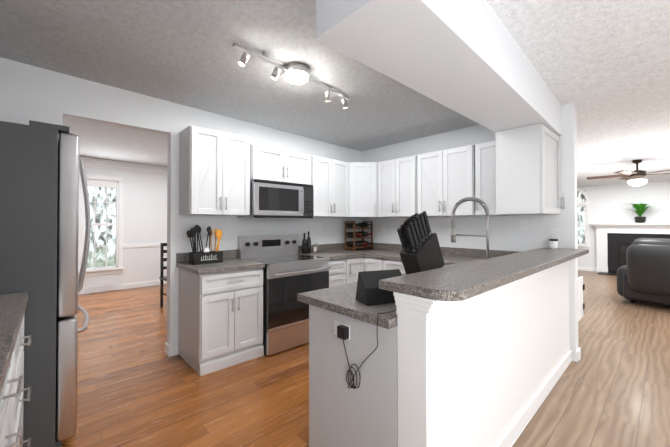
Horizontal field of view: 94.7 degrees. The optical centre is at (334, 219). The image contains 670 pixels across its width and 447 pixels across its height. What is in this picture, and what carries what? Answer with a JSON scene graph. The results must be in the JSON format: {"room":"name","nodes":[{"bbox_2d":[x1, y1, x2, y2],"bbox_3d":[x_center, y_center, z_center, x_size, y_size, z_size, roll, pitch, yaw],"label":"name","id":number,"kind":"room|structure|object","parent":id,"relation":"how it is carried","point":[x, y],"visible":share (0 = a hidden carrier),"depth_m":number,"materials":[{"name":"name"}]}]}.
{"room":"kitchen","nodes":[
{"label":"kitchen","id":0,"kind":"room"},
{"bbox_2d":[78,167,166,288],"bbox_3d":[-4.317,0.091,6.122,5.640,2.590,0.120,1,-1,-43],"label":"wall","id":1,"kind":"structure","parent":0,"point":[144,208],"depth_m":6.34,"materials":[{"name":"white paint"}]},
{"bbox_2d":[78,174,123,276],"bbox_3d":[-4.481,0.109,5.910,0.730,1.890,0.150,1,-1,-43],"label":"dining room window","id":2,"kind":"structure","parent":1,"relation":"in","point":[105,254],"depth_m":5.95,"materials":[{"name":"white"}]},
{"bbox_2d":[78,280,166,294],"bbox_3d":[-4.271,1.336,6.062,5.403,0.100,0.018,1,-1,-43],"label":"baseboard","id":3,"kind":"structure","parent":1,"relation":"attached to","point":[133,285],"depth_m":6.26,"materials":[{"name":"white wood"}]},
{"bbox_2d":[88,284,121,292],"bbox_3d":[-4.401,1.324,5.920,0.522,0.111,0.015,1,-1,-43],"label":"air vent grille","id":4,"kind":"object","parent":3,"relation":"attached to","point":[104,288],"visible":1,"depth_m":5.91,"materials":[{"name":"white metal"}]},
{"bbox_2d":[79,156,166,174],"bbox_3d":[-4.252,-1.066,6.068,5.404,0.184,0.074,1,-1,-43],"label":"crown molding","id":5,"kind":"structure","parent":1,"relation":"attached to","point":[107,164],"depth_m":6.06,"materials":[{"name":"white wood"}]},
{"bbox_2d":[123,243,159,247],"bbox_3d":[-3.260,0.540,7.000,2.590,0.070,0.024,1,-1,-43],"label":"trim","id":6,"kind":"structure","parent":1,"relation":"attached to","point":[140,245],"depth_m":6.32,"materials":[{"name":"white wood"}]},
{"bbox_2d":[0,57,360,345],"bbox_3d":[-1.237,0.064,3.522,4.640,2.590,0.120,1,-1,-43],"label":"wall","id":7,"kind":"structure","parent":0,"point":[31,93],"depth_m":3.09,"materials":[{"name":"white paint"}]},
{"bbox_2d":[179,125,250,215],"bbox_3d":[-1.238,-0.464,3.211,0.614,0.840,0.338,1,-1,-43],"label":"upper cabinet","id":8,"kind":"object","parent":7,"relation":"attached to","point":[219,171],"depth_m":3.05,"materials":[{"name":"white wood"}]},
{"bbox_2d":[251,144,314,184],"bbox_3d":[-0.703,-0.619,3.706,0.809,0.380,0.338,1,-1,-43],"label":"upper cabinet","id":9,"kind":"object","parent":7,"relation":"attached to","point":[267,163],"depth_m":3.56,"materials":[{"name":"white wood"}]},
{"bbox_2d":[238,179,313,218],"bbox_3d":[-0.673,-0.219,3.651,0.796,0.411,0.453,1,-1,-43],"label":"microwave","id":10,"kind":"object","parent":9,"relation":"attached to","point":[277,199],"visible":0.98,"depth_m":3.47,"materials":[{"name":"silver metal"}]},
{"bbox_2d":[313,156,350,216],"bbox_3d":[-0.157,-0.419,4.208,0.645,0.770,0.338,1,-1,-43],"label":"upper cabinet","id":11,"kind":"object","parent":7,"relation":"attached to","point":[332,187],"depth_m":4.09,"materials":[{"name":"white wood"}]},
{"bbox_2d":[351,162,377,216],"bbox_3d":[0.403,-0.415,4.536,0.614,0.770,0.614,1,-1,-43],"label":"upper cabinet","id":12,"kind":"object","parent":7,"relation":"attached to","point":[364,175],"depth_m":4.30,"materials":[{"name":"white wood"}]},
{"bbox_2d":[0,0,478,166],"bbox_3d":[-2.113,-1.225,3.748,5.640,0.238,6.620,1,-1,-43],"label":"ceiling","id":13,"kind":"structure","parent":0,"point":[184,52],"depth_m":2.40,"materials":[{"name":"white paint"}]},
{"bbox_2d":[233,43,348,108],"bbox_3d":[-0.266,-1.103,2.425,1.152,0.174,0.200,1,-1,-43],"label":"track light","id":14,"kind":"object","parent":13,"relation":"attached to","point":[296,73],"visible":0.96,"depth_m":2.31,"materials":[{"name":"silver metal"}]},
{"bbox_2d":[62,270,669,446],"bbox_3d":[2.584,1.411,4.639,11.790,0.080,11.640,1,-1,-43],"label":"floor","id":15,"kind":"structure","parent":0,"point":[137,386],"depth_m":2.46,"materials":[{"name":"brown wood"}]},
{"bbox_2d":[0,340,19,446],"bbox_3d":[-1.245,0.879,0.737,0.621,0.908,0.750,1,-1,-43],"label":"base cabinet","id":16,"kind":"object","parent":15,"relation":"on","point":[10,406],"depth_m":1.12,"materials":[{"name":"white wood"}]},
{"bbox_2d":[0,292,27,399],"bbox_3d":[-0.616,0.398,0.073,0.632,0.040,3.816,1,-1,-43],"label":"countertop","id":17,"kind":"structure","parent":16,"relation":"on","point":[12,306],"depth_m":1.17,"materials":[{"name":"grey stone"}]},
{"bbox_2d":[20,324,27,446],"bbox_3d":[-1.706,0.884,1.237,0.621,0.908,0.612,1,-1,-43],"label":"base cabinet","id":18,"kind":"object","parent":15,"relation":"on","point":[22,336],"depth_m":1.55,"materials":[{"name":"white wood"}]},
{"bbox_2d":[0,120,90,446],"bbox_3d":[-2.107,0.398,1.919,0.910,1.890,0.910,1,-1,-43],"label":"refrigerator","id":19,"kind":"object","parent":15,"relation":"on","point":[41,165],"visible":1,"depth_m":1.74,"materials":[{"name":"grey metal"}]},
{"bbox_2d":[159,243,166,306],"bbox_3d":[-2.448,0.873,4.893,0.455,1.000,0.455,0,-1,39],"label":"dining chair","id":20,"kind":"object","parent":15,"relation":"on","point":[162,267],"visible":0.38,"depth_m":4.86,"materials":[{"name":"black wood"}]},
{"bbox_2d":[176,250,264,375],"bbox_3d":[-1.138,0.848,3.075,0.641,1.017,0.658,1,-1,-43],"label":"base cabinet","id":21,"kind":"object","parent":15,"relation":"on","point":[220,316],"visible":1,"depth_m":2.86,"materials":[{"name":"white wood"}]},
{"bbox_2d":[187,225,222,264],"bbox_3d":[-1.305,0.245,3.089,0.348,0.388,0.122,1,-1,-43],"label":"utensil caddy","id":22,"kind":"object","parent":21,"relation":"on","point":[206,255],"visible":1,"depth_m":3.06,"materials":[{"name":"black"}]},
{"bbox_2d":[238,235,330,355],"bbox_3d":[-0.569,0.777,3.529,0.796,1.165,0.745,1,-1,-43],"label":"range","id":23,"kind":"object","parent":15,"relation":"on","point":[290,273],"visible":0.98,"depth_m":3.27,"materials":[{"name":"silver metal"}]},
{"bbox_2d":[298,250,349,287],"bbox_3d":[-0.188,0.907,3.965,0.346,0.918,0.631,1,-1,-43],"label":"base cabinet","id":24,"kind":"object","parent":15,"relation":"on","point":[347,266],"depth_m":3.82,"materials":[{"name":"white wood"}]},
{"bbox_2d":[302,232,308,253],"bbox_3d":[-0.399,0.314,4.035,0.067,0.270,0.065,1,-1,-43],"label":"oil bottle","id":25,"kind":"object","parent":24,"relation":"on","point":[306,246],"depth_m":4.02,"materials":[{"name":"black glass"}]},
{"bbox_2d":[308,231,310,252],"bbox_3d":[-0.350,0.304,4.107,0.069,0.290,0.067,1,-1,-43],"label":"oil bottle","id":26,"kind":"object","parent":24,"relation":"on","point":[308,231],"depth_m":4.08,"materials":[{"name":"black glass"}]},
{"bbox_2d":[314,243,318,252],"bbox_3d":[-0.254,0.387,4.168,0.041,0.125,0.100,0,-1,27],"label":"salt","id":27,"kind":"object","parent":24,"relation":"on","point":[316,247],"visible":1,"depth_m":4.13,"materials":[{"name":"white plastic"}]},
{"bbox_2d":[297,282,396,446],"bbox_3d":[0.256,0.884,1.760,0.685,0.916,0.652,1,-1,-43],"label":"base cabinet","id":28,"kind":"object","parent":15,"relation":"on","point":[343,414],"depth_m":1.53,"materials":[{"name":"white wood"}]},
{"bbox_2d":[334,320,349,339],"bbox_3d":[0.034,0.564,1.573,0.008,0.072,0.115,1,-1,-43],"label":"outlet","id":29,"kind":"object","parent":28,"relation":"attached to","point":[336,323],"visible":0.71,"depth_m":1.59,"materials":[{"name":"white plastic"}]},
{"bbox_2d":[337,310,395,388],"bbox_3d":[0.178,0.615,1.502,0.274,0.426,0.295,1,-1,-43],"label":"plug adapter","id":30,"kind":"object","parent":29,"relation":"attached to","point":[343,332],"visible":0.96,"depth_m":1.51,"materials":[{"name":"black plastic"}]},
{"bbox_2d":[355,269,401,305],"bbox_3d":[0.247,0.347,1.613,0.250,0.153,0.133,0,-1,-22],"label":"smart display","id":31,"kind":"object","parent":28,"relation":"on","point":[369,292],"visible":0.67,"depth_m":1.56,"materials":[{"name":"black plastic"}]},
{"bbox_2d":[397,211,444,274],"bbox_3d":[0.548,0.187,1.984,0.409,0.478,0.120,1,-1,-43],"label":"knife block","id":32,"kind":"object","parent":28,"relation":"on","point":[420,251],"visible":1,"depth_m":1.92,"materials":[{"name":"black"}]},
{"bbox_2d":[330,250,365,283],"bbox_3d":[0.060,0.910,4.195,0.331,0.918,0.631,1,-1,-43],"label":"base cabinet","id":33,"kind":"object","parent":15,"relation":"on","point":[357,259],"depth_m":4.03,"materials":[{"name":"white wood"}]},
{"bbox_2d":[345,221,372,250],"bbox_3d":[0.368,0.239,4.627,0.400,0.430,0.270,1,-1,-43],"label":"wine rack","id":34,"kind":"object","parent":33,"relation":"on","point":[362,244],"visible":1,"depth_m":4.59,"materials":[{"name":"brown wood"}]},
{"bbox_2d":[366,250,481,265],"bbox_3d":[1.050,0.467,3.813,0.632,0.040,1.274,1,-1,-43],"label":"countertop","id":35,"kind":"structure","parent":33,"relation":"on","point":[448,259],"depth_m":3.75,"materials":[{"name":"grey stone"}]},
{"bbox_2d":[366,258,381,270],"bbox_3d":[0.716,0.930,4.183,0.621,0.878,0.316,1,-1,-43],"label":"base cabinet","id":36,"kind":"object","parent":15,"relation":"on","point":[372,264],"depth_m":3.97,"materials":[{"name":"white wood"}]},
{"bbox_2d":[382,258,404,273],"bbox_3d":[0.983,0.927,3.894,0.621,0.878,0.470,1,-1,-43],"label":"base cabinet","id":37,"kind":"object","parent":15,"relation":"on","point":[387,263],"depth_m":3.76,"materials":[{"name":"white wood"}]},
{"bbox_2d":[445,262,467,265],"bbox_3d":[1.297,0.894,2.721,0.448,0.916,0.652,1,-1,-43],"label":"sink","id":38,"kind":"object","parent":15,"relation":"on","point":[461,262],"depth_m":3.01,"materials":[{"name":"silver metal"}]},
{"bbox_2d":[450,197,489,258],"bbox_3d":[1.121,0.122,2.537,0.106,0.614,0.331,1,-1,-43],"label":"spring faucet","id":39,"kind":"object","parent":38,"relation":"on","point":[482,203],"visible":0.98,"depth_m":2.50,"materials":[{"name":"silver metal"}]},
{"bbox_2d":[591,223,669,275],"bbox_3d":[7.493,0.743,7.509,0.452,1.315,1.970,1,-1,-43],"label":"fireplace mantel","id":40,"kind":"object","parent":15,"relation":"on","point":[614,241],"visible":0.69,"depth_m":7.94,"materials":[{"name":"white"}]},
{"bbox_2d":[624,203,658,222],"bbox_3d":[7.443,-0.160,7.549,0.434,0.490,0.731,1,-1,-43],"label":"potted plant","id":41,"kind":"object","parent":40,"relation":"on","point":[640,208],"visible":1,"depth_m":7.56,"materials":[{"name":"green plant"}]},
{"bbox_2d":[617,238,669,305],"bbox_3d":[5.252,0.832,4.879,1.312,1.082,1.161,1,-1,-43],"label":"leather recliner","id":42,"kind":"object","parent":15,"relation":"on","point":[643,274],"visible":1,"depth_m":4.68,"materials":[{"name":"grey leather"}]},
{"bbox_2d":[316,0,561,135],"bbox_3d":[1.093,-1.007,2.203,2.779,0.356,0.475,1,-1,-43],"label":"ceiling beam","id":43,"kind":"structure","parent":0,"point":[469,59],"depth_m":1.63,"materials":[{"name":"white paint"}]},
{"bbox_2d":[361,103,577,361],"bbox_3d":[1.399,0.069,3.998,0.120,2.590,2.755,1,-1,-43],"label":"wall","id":44,"kind":"structure","parent":0,"point":[506,233],"depth_m":3.41,"materials":[{"name":"white paint"}]},
{"bbox_2d":[378,155,413,216],"bbox_3d":[0.925,-0.419,4.176,0.338,0.770,0.612,1,-1,-43],"label":"upper cabinet","id":45,"kind":"object","parent":44,"relation":"attached to","point":[395,176],"depth_m":4.05,"materials":[{"name":"white wood"}]},
{"bbox_2d":[414,145,469,215],"bbox_3d":[1.373,-0.424,3.690,0.338,0.770,0.710,1,-1,-43],"label":"upper cabinet","id":46,"kind":"object","parent":44,"relation":"attached to","point":[440,183],"depth_m":3.58,"materials":[{"name":"white wood"}]},
{"bbox_2d":[394,244,518,257],"bbox_3d":[1.495,0.397,3.783,0.019,0.100,1.924,1,-1,-43],"label":"backsplash","id":47,"kind":"structure","parent":44,"relation":"attached to","point":[465,253],"depth_m":3.64,"materials":[{"name":"grey stone"}]},
{"bbox_2d":[470,140,511,215],"bbox_3d":[1.716,-0.428,3.318,0.338,0.770,0.302,1,-1,-43],"label":"upper cabinet","id":48,"kind":"object","parent":44,"relation":"attached to","point":[482,155],"depth_m":3.25,"materials":[{"name":"white wood"}]},
{"bbox_2d":[519,219,526,229],"bbox_3d":[1.991,0.056,3.262,0.008,0.115,0.072,1,-1,-43],"label":"electrical outlet","id":49,"kind":"object","parent":44,"relation":"attached to","point":[523,224],"visible":1,"depth_m":3.26,"materials":[{"name":"white plastic"}]},
{"bbox_2d":[496,123,563,214],"bbox_3d":[1.869,-0.432,2.938,0.627,0.770,0.408,1,-1,-43],"label":"upper cabinet","id":50,"kind":"object","parent":44,"relation":"attached to","point":[527,169],"visible":1,"depth_m":2.75,"materials":[{"name":"white wood"}]},
{"bbox_2d":[551,228,559,239],"bbox_3d":[2.179,0.144,3.054,0.012,0.115,0.072,1,-1,-43],"label":"light switch","id":51,"kind":"object","parent":44,"relation":"attached to","point":[555,233],"visible":0.88,"depth_m":3.05,"materials":[{"name":"white plastic"}]},
{"bbox_2d":[578,276,584,321],"bbox_3d":[2.486,0.805,3.135,0.310,0.420,0.037,1,-1,-43],"label":"gate leaf","id":52,"kind":"object","parent":44,"relation":"attached to","point":[581,304],"visible":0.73,"depth_m":3.13,"materials":[{"name":"white wood"}]},
{"bbox_2d":[397,264,569,446],"bbox_3d":[1.263,0.830,2.147,2.579,1.030,0.140,1,-1,-43],"label":"wall","id":53,"kind":"structure","parent":0,"point":[477,374],"depth_m":1.57,"materials":[{"name":"white paint"}]},
{"bbox_2d":[164,342,580,446],"bbox_3d":[0.331,1.305,3.079,2.956,0.100,2.908,1,-1,-43],"label":"baseboard","id":54,"kind":"structure","parent":53,"relation":"attached to","point":[511,435],"depth_m":2.20,"materials":[{"name":"white wood"}]},
{"bbox_2d":[393,260,569,322],"bbox_3d":[1.267,0.365,2.124,2.613,0.100,0.192,1,-1,-43],"label":"crown molding","id":55,"kind":"structure","parent":53,"relation":"attached to","point":[427,310],"depth_m":1.29,"materials":[{"name":"white wood"}]},
{"bbox_2d":[379,248,588,300],"bbox_3d":[1.307,0.294,2.152,2.715,0.039,0.350,1,-1,-43],"label":"peninsula bar","id":56,"kind":"object","parent":53,"relation":"on","point":[463,281],"visible":1,"depth_m":1.50,"materials":[{"name":"stone"}]},
{"bbox_2d":[549,239,557,248],"bbox_3d":[2.133,0.237,3.010,0.072,0.092,0.072,1,-1,-43],"label":"jar","id":57,"kind":"object","parent":56,"relation":"on","point":[553,243],"visible":0.98,"depth_m":2.98,"materials":[{"name":"white ceramic"}]},
{"bbox_2d":[487,0,669,186],"bbox_3d":[2.217,-1.144,4.327,12.790,0.389,11.640,1,-1,-43],"label":"ceiling","id":58,"kind":"structure","parent":0,"point":[603,66],"depth_m":2.34,"materials":[{"name":"white paint"}]},
{"bbox_2d":[587,160,669,185],"bbox_3d":[5.143,-0.794,5.310,1.311,0.439,1.262,1,-1,-43],"label":"room ceiling fan","id":59,"kind":"object","parent":58,"relation":"hanging from","point":[636,175],"visible":1,"depth_m":5.23,"materials":[{"name":"brown metal"}]},
{"bbox_2d":[577,181,669,267],"bbox_3d":[8.188,0.102,7.184,0.120,2.590,7.520,1,-1,-43],"label":"wall","id":60,"kind":"structure","parent":0,"point":[607,202],"depth_m":7.96,"materials":[{"name":"white paint"}]},
{"bbox_2d":[577,187,590,249],"bbox_3d":[6.643,-0.066,8.794,0.150,1.780,1.000,1,-1,-43],"label":"living room window","id":61,"kind":"structure","parent":60,"relation":"in","point":[583,223],"depth_m":8.55,"materials":[{"name":"white"}]},
{"bbox_2d":[578,267,595,271],"bbox_3d":[8.179,1.346,7.083,0.018,0.100,7.403,1,-1,-43],"label":"baseboard","id":62,"kind":"structure","parent":60,"relation":"attached to","point":[587,269],"depth_m":8.44,"materials":[{"name":"white wood"}]},
{"label":"outside","id":63,"kind":"structure","parent":0,"visible":0},
{"bbox_2d":[577,191,585,201],"bbox_3d":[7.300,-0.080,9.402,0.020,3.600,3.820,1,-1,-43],"label":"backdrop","id":64,"kind":"structure","parent":63,"point":[581,197],"depth_m":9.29,"materials":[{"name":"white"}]}
]}

